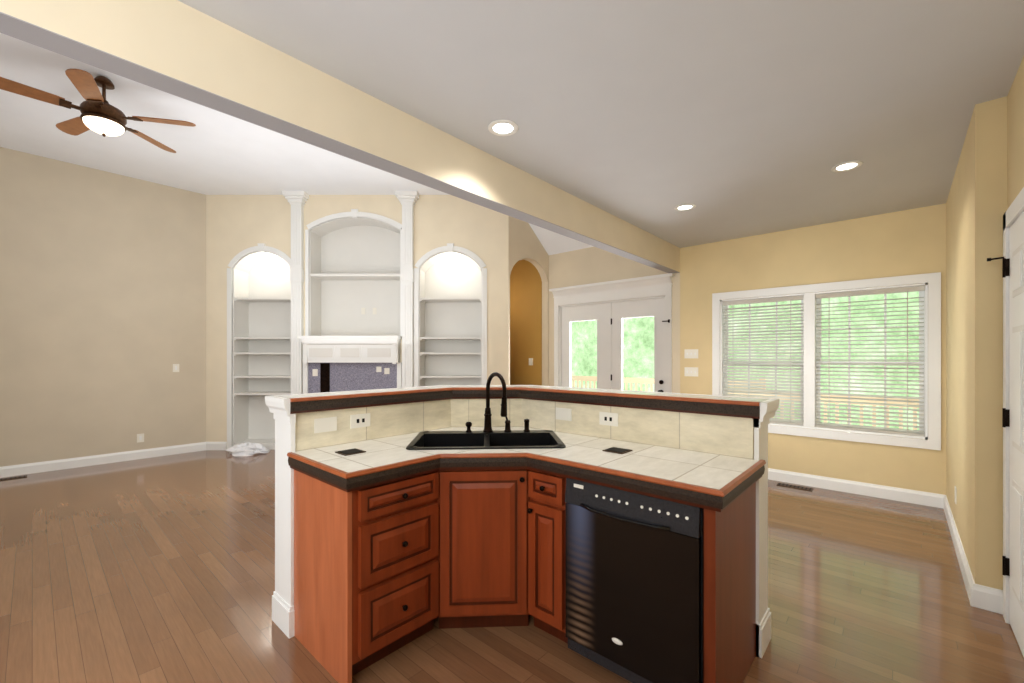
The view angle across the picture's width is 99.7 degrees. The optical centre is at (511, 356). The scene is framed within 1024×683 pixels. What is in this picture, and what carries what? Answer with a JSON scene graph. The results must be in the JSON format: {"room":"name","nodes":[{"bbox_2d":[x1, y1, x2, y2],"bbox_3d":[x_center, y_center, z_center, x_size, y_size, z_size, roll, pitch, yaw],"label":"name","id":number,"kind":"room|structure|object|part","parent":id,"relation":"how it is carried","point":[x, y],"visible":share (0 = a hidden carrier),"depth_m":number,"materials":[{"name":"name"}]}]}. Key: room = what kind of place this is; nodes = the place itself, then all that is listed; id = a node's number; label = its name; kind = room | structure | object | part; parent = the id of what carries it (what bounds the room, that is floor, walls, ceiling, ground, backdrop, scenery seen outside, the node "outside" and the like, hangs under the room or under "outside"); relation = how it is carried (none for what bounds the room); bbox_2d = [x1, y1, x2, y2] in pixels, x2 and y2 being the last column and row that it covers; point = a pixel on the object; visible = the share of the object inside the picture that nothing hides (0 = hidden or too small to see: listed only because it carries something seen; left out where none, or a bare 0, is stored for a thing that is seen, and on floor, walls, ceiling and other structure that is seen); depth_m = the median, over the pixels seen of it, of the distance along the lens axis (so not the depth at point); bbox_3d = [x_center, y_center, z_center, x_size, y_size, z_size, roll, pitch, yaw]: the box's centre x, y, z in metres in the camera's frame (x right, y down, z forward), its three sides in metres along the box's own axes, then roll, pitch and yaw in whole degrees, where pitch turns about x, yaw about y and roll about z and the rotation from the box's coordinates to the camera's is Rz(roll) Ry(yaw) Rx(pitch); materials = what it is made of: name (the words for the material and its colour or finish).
{"room":"kitchen","nodes":[
{"label":"kitchen","id":0,"kind":"room"},
{"bbox_2d":[0,147,205,477],"bbox_3d":[-6.727,-0.570,4.240,0.168,3.940,6.300,0,0,42],"label":"wall","id":1,"kind":"structure","parent":0,"point":[103,273],"depth_m":5.61,"materials":[{"name":"paint"}]},
{"bbox_2d":[137,434,143,442],"label":"switch plates","id":2,"kind":"object","parent":1,"relation":"attached to","point":[140,437],"depth_m":5.93,"materials":[{"name":"white plastic"}]},
{"bbox_2d":[173,364,178,371],"label":"switch plates","id":3,"kind":"object","parent":1,"relation":"attached to","point":[175,366],"depth_m":6.22,"materials":[{"name":"white plastic"}]},
{"bbox_2d":[282,191,308,393],"bbox_3d":[-3.213,-0.520,6.420,0.325,3.840,0.160,0,0,0],"label":"pillar","id":4,"kind":"structure","parent":0,"point":[297,199],"depth_m":6.43,"materials":[{"name":"white wood"}]},
{"bbox_2d":[0,33,593,254],"bbox_3d":[-4.479,-2.140,4.941,8.730,1.000,10.350,0,0,42],"label":"ceiling","id":5,"kind":"structure","parent":0,"point":[223,154],"depth_m":5.03,"materials":[{"name":"paint"}]},
{"bbox_2d":[0,69,195,152],"bbox_3d":[-3.605,-2.183,3.733,1.338,0.515,1.285,0,0,42],"label":"ceiling fan","id":6,"kind":"object","parent":5,"relation":"attached to","point":[97,115],"visible":1,"depth_m":3.67,"materials":[{"name":"brown wood"}]},
{"bbox_2d":[0,0,679,272],"bbox_3d":[-1.254,-1.770,1.903,0.130,1.340,10.150,0,0,42],"label":"header beam","id":7,"kind":"structure","parent":0,"point":[173,47],"depth_m":2.04,"materials":[{"name":"beige paint"}]},
{"bbox_2d":[206,195,507,449],"bbox_3d":[-2.328,-0.570,6.746,4.552,3.940,0.528,0,0,0],"label":"wall","id":8,"kind":"structure","parent":0,"point":[235,224],"depth_m":6.50,"materials":[{"name":"beige paint"}]},
{"bbox_2d":[395,191,418,387],"bbox_3d":[-1.559,-0.520,6.420,0.326,3.840,0.160,0,0,0],"label":"pillar","id":9,"kind":"structure","parent":0,"point":[407,199],"depth_m":6.42,"materials":[{"name":"white wood"}]},
{"bbox_2d":[0,450,1023,682],"bbox_3d":[-3.376,1.460,3.948,11.700,0.120,10.350,0,0,42],"label":"floor","id":10,"kind":"structure","parent":0,"point":[161,569],"depth_m":2.55,"materials":[{"name":"brown wood"}]},
{"bbox_2d":[0,475,26,480],"bbox_3d":[-5.729,1.396,4.972,0.216,0.008,0.207,0,0,2],"label":"floor vent","id":11,"kind":"object","parent":10,"relation":"in","point":[24,476],"depth_m":4.97,"materials":[{"name":"brown metal"}]},
{"bbox_2d":[225,442,269,455],"bbox_3d":[-3.846,1.317,6.286,0.573,0.166,0.392,0,0,0],"label":"plastic bag","id":12,"kind":"object","parent":10,"relation":"on","point":[246,449],"visible":1,"depth_m":6.20,"materials":[{"name":"white plastic"}]},
{"bbox_2d":[297,336,401,393],"bbox_3d":[-2.386,0.546,6.288,1.467,1.708,0.417,0,0,0],"label":"fireplace","id":13,"kind":"object","parent":10,"relation":"on","point":[330,363],"visible":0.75,"depth_m":6.45,"materials":[{"name":"white painted wood"},{"name":"granite"}]},
{"bbox_2d":[227,209,486,449],"bbox_3d":[-2.326,-0.406,6.669,3.900,3.612,0.422,0,0,0],"label":"built-in shelving","id":14,"kind":"object","parent":10,"relation":"on","point":[353,259],"visible":0.91,"depth_m":6.87,"materials":[{"name":"white wood"}]},
{"bbox_2d":[265,385,778,657],"bbox_3d":[0.038,0.803,2.632,2.670,1.193,1.220,0,0,4],"label":"half wall","id":15,"kind":"structure","parent":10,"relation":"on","point":[740,437],"depth_m":2.31,"materials":[{"name":"beige paint"}]},
{"bbox_3d":[0.038,0.251,2.632,2.653,0.088,1.181,0,0,4],"label":"kitchen island cap","id":16,"kind":"part","parent":15,"relation":"part of","materials":[{"name":"beige tile"}]},
{"bbox_2d":[293,427,758,489],"bbox_3d":[0.016,0.500,2.099,1.815,0.040,1.400,0,0,42],"label":"countertop","id":17,"kind":"structure","parent":15,"relation":"attached to","point":[709,470],"depth_m":2.08,"materials":[{"name":"beige tile"}]},
{"bbox_2d":[335,448,365,455],"bbox_3d":[-0.806,0.476,2.154,0.145,0.006,0.159,0,0,-1],"label":"outlets","id":18,"kind":"object","parent":17,"relation":"on","point":[357,451],"depth_m":2.16,"materials":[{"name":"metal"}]},
{"bbox_2d":[406,430,565,449],"bbox_3d":[-0.145,0.576,2.506,0.840,0.209,0.520,0,0,-3],"label":"sink","id":19,"kind":"object","parent":17,"relation":"in","point":[497,439],"visible":0.44,"depth_m":2.66,"materials":[{"name":"black metal"}]},
{"bbox_2d":[465,372,529,432],"bbox_3d":[-0.085,0.281,2.649,0.407,0.377,0.207,0,0,-3],"label":"faucet","id":20,"kind":"object","parent":17,"relation":"on","point":[487,421],"visible":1,"depth_m":2.70,"materials":[{"name":"black metal"}]},
{"bbox_2d":[602,447,631,453],"bbox_3d":[0.531,0.476,2.188,0.147,0.006,0.141,0,0,-1],"label":"outlets","id":21,"kind":"object","parent":17,"relation":"on","point":[613,449],"depth_m":2.19,"materials":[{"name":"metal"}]},
{"bbox_2d":[294,469,755,682],"bbox_3d":[0.027,0.978,2.130,2.234,0.844,0.864,0,0,9],"label":"base cabinet","id":22,"kind":"object","parent":10,"relation":"on","point":[375,566],"visible":0.97,"depth_m":2.02,"materials":[{"name":"brown wood"}]},
{"bbox_2d":[287,452,765,511],"bbox_3d":[0.003,0.515,1.910,2.291,0.078,0.560,0,0,8],"label":"countertop edge","id":23,"kind":"structure","parent":22,"relation":"attached to","point":[717,500],"depth_m":1.88,"materials":[{"name":"brown wood"}]},
{"bbox_2d":[565,478,703,682],"bbox_3d":[0.651,0.957,2.001,0.602,0.797,0.614,0,0,42],"label":"dishwasher","id":24,"kind":"object","parent":22,"relation":"in","point":[635,562],"visible":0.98,"depth_m":1.76,"materials":[{"name":"black metal"}]},
{"bbox_2d":[777,483,812,490],"bbox_3d":[3.034,1.396,4.629,0.297,0.008,0.246,0,0,2],"label":"floor vent","id":25,"kind":"object","parent":10,"relation":"in","point":[778,484],"depth_m":4.64,"materials":[{"name":"brown metal"}]},
{"bbox_2d":[510,260,541,384],"bbox_3d":[-0.456,-0.520,7.206,1.480,3.840,1.200,0,0,42],"label":"wall","id":26,"kind":"structure","parent":0,"point":[525,279],"depth_m":7.38,"materials":[{"name":"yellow paint"}]},
{"bbox_2d":[508,216,548,385],"bbox_3d":[0.231,-0.570,6.831,0.862,3.940,0.130,0,0,-41],"label":"wall","id":27,"kind":"structure","parent":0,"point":[523,244],"depth_m":6.83,"materials":[{"name":"beige paint"}]},
{"bbox_2d":[178,0,1023,247],"bbox_3d":[-0.083,-1.545,0.983,2.840,0.250,10.350,0,0,42],"label":"ceiling","id":28,"kind":"structure","parent":0,"point":[742,112],"depth_m":2.25,"materials":[{"name":"paint"}]},
{"bbox_2d":[488,119,517,135],"bbox_3d":[-0.055,-1.416,2.674,0.190,0.008,0.190,0,0,42],"label":"recessed light","id":29,"kind":"object","parent":28,"relation":"in","point":[502,127],"visible":1,"depth_m":2.67,"materials":[{"name":"white"}]},
{"bbox_2d":[674,204,695,210],"bbox_3d":[1.637,-1.416,4.090,0.190,0.008,0.190,0,0,42],"label":"recessed light","id":30,"kind":"object","parent":28,"relation":"in","point":[683,207],"visible":1,"depth_m":4.09,"materials":[{"name":"white"}]},
{"bbox_2d":[831,160,862,171],"bbox_3d":[2.487,-1.416,3.211,0.190,0.008,0.190,0,0,42],"label":"recessed light","id":31,"kind":"object","parent":28,"relation":"in","point":[849,165],"visible":1,"depth_m":3.20,"materials":[{"name":"white"}]},
{"bbox_2d":[549,203,945,508],"bbox_3d":[0.001,-0.250,7.698,11.700,3.300,0.178,0,0,42],"label":"wall","id":32,"kind":"structure","parent":0,"point":[911,241],"depth_m":4.67,"materials":[{"name":"paint"}]},
{"bbox_2d":[549,273,674,392],"bbox_3d":[1.423,0.155,6.362,1.990,2.490,0.260,0,0,42],"label":"french door","id":33,"kind":"structure","parent":32,"relation":"in","point":[609,314],"depth_m":6.30,"materials":[{"name":"white wood"}]},
{"bbox_2d":[684,349,697,357],"label":"switch plates","id":34,"kind":"object","parent":32,"relation":"attached to","point":[690,353],"depth_m":5.53,"materials":[{"name":"white plastic"}]},
{"bbox_2d":[684,367,697,376],"label":"switch plates","id":35,"kind":"object","parent":32,"relation":"attached to","point":[688,371],"depth_m":5.53,"materials":[{"name":"white plastic"}]},
{"bbox_2d":[712,272,940,449],"bbox_3d":[3.284,0.040,4.739,2.010,1.650,0.182,0,0,42],"label":"kitchen window","id":36,"kind":"structure","parent":32,"relation":"in","point":[931,281],"depth_m":4.51,"materials":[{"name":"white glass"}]},
{"bbox_2d":[722,295,803,425],"bbox_3d":[2.902,0.037,5.031,0.834,1.429,0.056,0,0,42],"label":"blind","id":37,"kind":"object","parent":36,"relation":"attached to","point":[750,373],"visible":0.85,"depth_m":4.98,"materials":[{"name":"white plastic"}]},
{"bbox_2d":[815,286,924,435],"bbox_3d":[3.608,0.037,4.395,0.854,1.429,0.056,0,0,42],"label":"blind","id":38,"kind":"object","parent":36,"relation":"attached to","point":[915,288],"visible":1,"depth_m":4.36,"materials":[{"name":"white plastic"}]},
{"bbox_2d":[944,56,1023,613],"bbox_3d":[0.794,-0.060,0.193,0.338,2.920,10.350,0,0,42],"label":"wall","id":39,"kind":"structure","parent":0,"point":[989,173],"depth_m":2.42,"materials":[{"name":"paint"}]},
{"bbox_2d":[955,486,956,503],"label":"switch plates","id":40,"kind":"object","parent":39,"relation":"attached to","point":[955,486],"depth_m":3.23,"materials":[{"name":"white plastic"}]},
{"bbox_2d":[987,187,1023,656],"bbox_3d":[2.308,0.318,1.986,0.084,2.165,0.990,0,0,42],"label":"door","id":41,"kind":"structure","parent":39,"relation":"in","point":[1013,218],"depth_m":2.15,"materials":[{"name":"white wood"}]},
{"label":"outside","id":42,"kind":"structure","parent":0,"visible":0},
{"bbox_2d":[571,291,918,429],"bbox_3d":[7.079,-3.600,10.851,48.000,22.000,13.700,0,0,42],"label":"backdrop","id":43,"kind":"structure","parent":42,"point":[638,333],"depth_m":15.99,"materials":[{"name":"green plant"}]},
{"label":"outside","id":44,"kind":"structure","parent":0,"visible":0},
{"bbox_2d":[571,373,918,429],"bbox_3d":[3.839,0.985,6.879,9.600,1.110,3.737,0,0,42],"label":"deck","id":45,"kind":"object","parent":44,"point":[626,380],"visible":0.12,"depth_m":5.99,"materials":[{"name":"beige wood"}]}
]}

